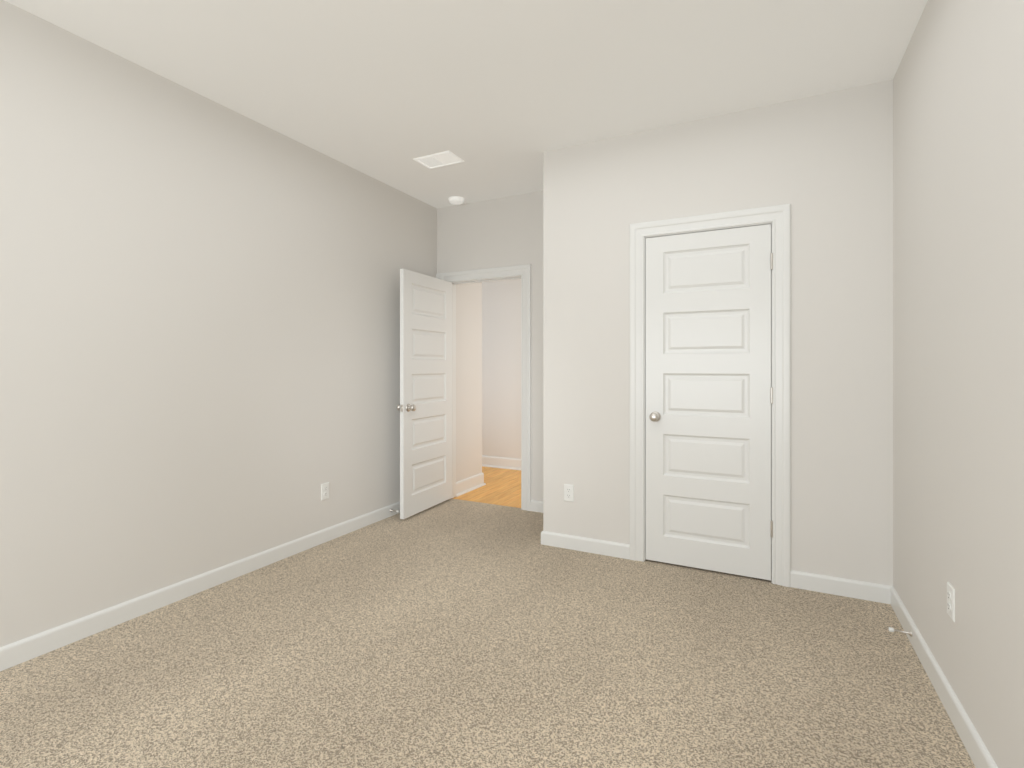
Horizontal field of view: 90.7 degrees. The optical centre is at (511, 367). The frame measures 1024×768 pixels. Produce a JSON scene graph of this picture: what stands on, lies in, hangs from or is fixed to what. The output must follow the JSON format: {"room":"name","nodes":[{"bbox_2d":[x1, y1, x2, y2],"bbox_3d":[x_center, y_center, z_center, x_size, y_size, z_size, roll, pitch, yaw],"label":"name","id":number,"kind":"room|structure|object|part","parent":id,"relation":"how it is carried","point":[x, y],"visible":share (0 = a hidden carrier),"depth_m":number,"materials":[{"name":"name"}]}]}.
{"room":"empty bedroom","nodes":[
{"label":"empty bedroom","id":0,"kind":"room"},
{"bbox_2d":[0,0,436,646],"bbox_3d":[-2.099,-0.134,2.149,0.115,2.731,6.178,0,0,27],"label":"wall","id":1,"kind":"structure","parent":0,"point":[198,334],"depth_m":2.63,"materials":[{"name":"paint"}]},
{"bbox_2d":[0,501,399,670],"bbox_3d":[-2.042,1.186,2.120,0.014,0.092,5.948,0,0,27],"label":"baseboard","id":2,"kind":"structure","parent":1,"relation":"attached to","point":[120,613],"depth_m":2.61,"materials":[{"name":"paint"}]},
{"bbox_2d":[321,482,328,500],"bbox_3d":[-1.316,0.876,3.566,0.009,0.115,0.070,0,0,27],"label":"outlet","id":3,"kind":"object","parent":1,"relation":"attached to","point":[324,491],"visible":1,"depth_m":3.56,"materials":[{"name":"white plastic"}]},
{"bbox_2d":[4,0,927,207],"bbox_3d":[-0.542,-1.549,1.364,3.602,0.100,6.178,0,0,27],"label":"ceiling","id":4,"kind":"structure","parent":0,"point":[499,97],"depth_m":2.50,"materials":[{"name":"paint"}]},
{"bbox_2d":[414,151,464,168],"bbox_3d":[-0.530,-1.496,3.660,0.310,0.007,0.205,0,0,27],"label":"ceiling vent","id":5,"kind":"object","parent":4,"relation":"in","point":[440,159],"visible":1,"depth_m":3.65,"materials":[{"name":"white metal"}]},
{"bbox_2d":[448,196,463,204],"bbox_3d":[-0.496,-1.478,4.505,0.140,0.043,0.140,0,0,27],"label":"smoke detector","id":6,"kind":"object","parent":4,"relation":"attached to","point":[456,200],"visible":1,"depth_m":4.46,"materials":[{"name":"white plastic"}]},
{"bbox_2d":[456,282,481,481],"bbox_3d":[-0.537,-0.134,5.116,0.234,2.731,0.527,0,0,27],"label":"wall","id":7,"kind":"structure","parent":0,"point":[468,380],"depth_m":5.06,"materials":[{"name":"paint"}]},
{"bbox_2d":[456,473,485,496],"bbox_3d":[-1.455,1.171,5.595,2.366,0.130,0.558,0,0,27],"label":"baseboard","id":8,"kind":"structure","parent":7,"relation":"attached to","point":[466,485],"depth_m":5.05,"materials":[{"name":"paint"}]},
{"bbox_2d":[452,466,520,507],"bbox_3d":[-0.763,1.264,5.708,3.500,0.056,1.552,0,0,27],"label":"floor","id":9,"kind":"structure","parent":0,"point":[502,487],"depth_m":5.06,"materials":[{"name":"brown wood"}]},
{"bbox_2d":[0,498,975,767],"bbox_3d":[-0.538,1.262,1.373,3.392,0.060,5.988,0,0,27],"label":"floor","id":10,"kind":"structure","parent":0,"point":[458,634],"depth_m":2.04,"materials":[{"name":"beige carpet"}]},
{"bbox_2d":[437,191,542,500],"bbox_3d":[0.822,-0.134,4.071,3.372,2.731,0.115,0,0,27],"label":"wall","id":11,"kind":"structure","parent":0,"point":[485,234],"depth_m":4.42,"materials":[{"name":"paint"}]},
{"bbox_2d":[397,269,451,518],"bbox_3d":[-0.724,0.214,4.364,0.168,1.996,0.759,0,0,25],"label":"hall door","id":12,"kind":"structure","parent":11,"relation":"in","point":[424,407],"depth_m":4.30,"materials":[{"name":"paint"}]},
{"bbox_3d":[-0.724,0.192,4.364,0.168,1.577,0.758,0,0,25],"label":"knob","id":13,"kind":"part","parent":12,"relation":"part of","materials":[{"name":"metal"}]},
{"bbox_2d":[440,264,530,510],"bbox_3d":[-0.231,0.175,4.592,0.933,2.114,0.132,0,0,27],"label":"door frame","id":14,"kind":"structure","parent":11,"relation":"attached to","point":[523,272],"depth_m":4.36,"materials":[{"name":"paint"}]},
{"bbox_2d":[482,279,520,458],"bbox_3d":[-0.433,-0.134,6.419,3.680,2.731,0.115,0,0,27],"label":"wall","id":15,"kind":"structure","parent":0,"point":[501,368],"depth_m":6.20,"materials":[{"name":"paint"}]},
{"bbox_2d":[482,456,520,469],"bbox_3d":[-0.465,1.171,6.354,3.450,0.130,0.031,0,0,27],"label":"baseboard","id":16,"kind":"structure","parent":15,"relation":"attached to","point":[502,462],"depth_m":6.16,"materials":[{"name":"paint"}]},
{"bbox_2d":[543,149,558,532],"bbox_3d":[0.429,-0.134,3.810,0.115,2.731,0.706,0,0,27],"label":"wall","id":17,"kind":"structure","parent":0,"point":[550,340],"depth_m":3.49,"materials":[{"name":"paint"}]},
{"bbox_2d":[559,79,892,585],"bbox_3d":[1.179,-0.134,3.101,1.862,2.731,0.115,0,0,27],"label":"wall","id":18,"kind":"structure","parent":0,"point":[834,169],"depth_m":2.83,"materials":[{"name":"paint"}]},
{"bbox_2d":[564,484,573,501],"bbox_3d":[0.385,0.855,3.431,0.070,0.115,0.009,0,0,27],"label":"outlet","id":19,"kind":"object","parent":18,"relation":"attached to","point":[569,492],"visible":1,"depth_m":3.43,"materials":[{"name":"white plastic"}]},
{"bbox_2d":[530,500,629,559],"bbox_3d":[0.458,1.186,3.787,1.022,0.092,0.720,0,0,27],"label":"baseboard","id":20,"kind":"structure","parent":18,"relation":"attached to","point":[596,546],"depth_m":3.38,"materials":[{"name":"paint"}]},
{"bbox_2d":[630,204,789,586],"bbox_3d":[1.174,0.159,3.068,0.903,2.147,0.178,0,0,27],"label":"closet door","id":21,"kind":"structure","parent":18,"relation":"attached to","point":[771,223],"depth_m":3.03,"materials":[{"name":"paint"}]},
{"bbox_3d":[1.177,0.201,3.060,0.721,2.038,0.168,0,0,27],"label":"closet door","id":22,"kind":"part","parent":21,"relation":"part of","materials":[{"name":"white wood"}]},
{"bbox_2d":[790,570,887,603],"bbox_3d":[1.753,1.186,2.739,0.427,0.092,0.014,0,0,27],"label":"baseboard","id":23,"kind":"structure","parent":18,"relation":"attached to","point":[875,592],"depth_m":2.72,"materials":[{"name":"paint"}]},
{"bbox_2d":[893,0,1023,767],"bbox_3d":[1.015,-0.134,0.579,0.115,2.731,6.178,0,0,27],"label":"wall","id":24,"kind":"structure","parent":0,"point":[958,302],"depth_m":1.68,"materials":[{"name":"paint"}]},
{"bbox_2d":[888,585,997,767],"bbox_3d":[0.798,1.186,0.293,0.014,0.092,5.242,0,0,27],"label":"baseboard","id":25,"kind":"structure","parent":24,"relation":"attached to","point":[973,743],"depth_m":1.83,"materials":[{"name":"paint"}]},
{"bbox_2d":[889,627,911,636],"bbox_3d":[1.736,1.182,2.261,0.083,0.026,0.026,0,0,27],"label":"door stop","id":26,"kind":"object","parent":25,"relation":"attached to","point":[891,629],"visible":1,"depth_m":2.26,"materials":[{"name":"white metal"}]},
{"bbox_2d":[947,582,954,621],"bbox_3d":[1.562,0.835,1.802,0.009,0.115,0.070,0,0,27],"label":"outlet","id":27,"kind":"object","parent":24,"relation":"attached to","point":[951,601],"visible":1,"depth_m":1.79,"materials":[{"name":"white plastic"}]}
]}

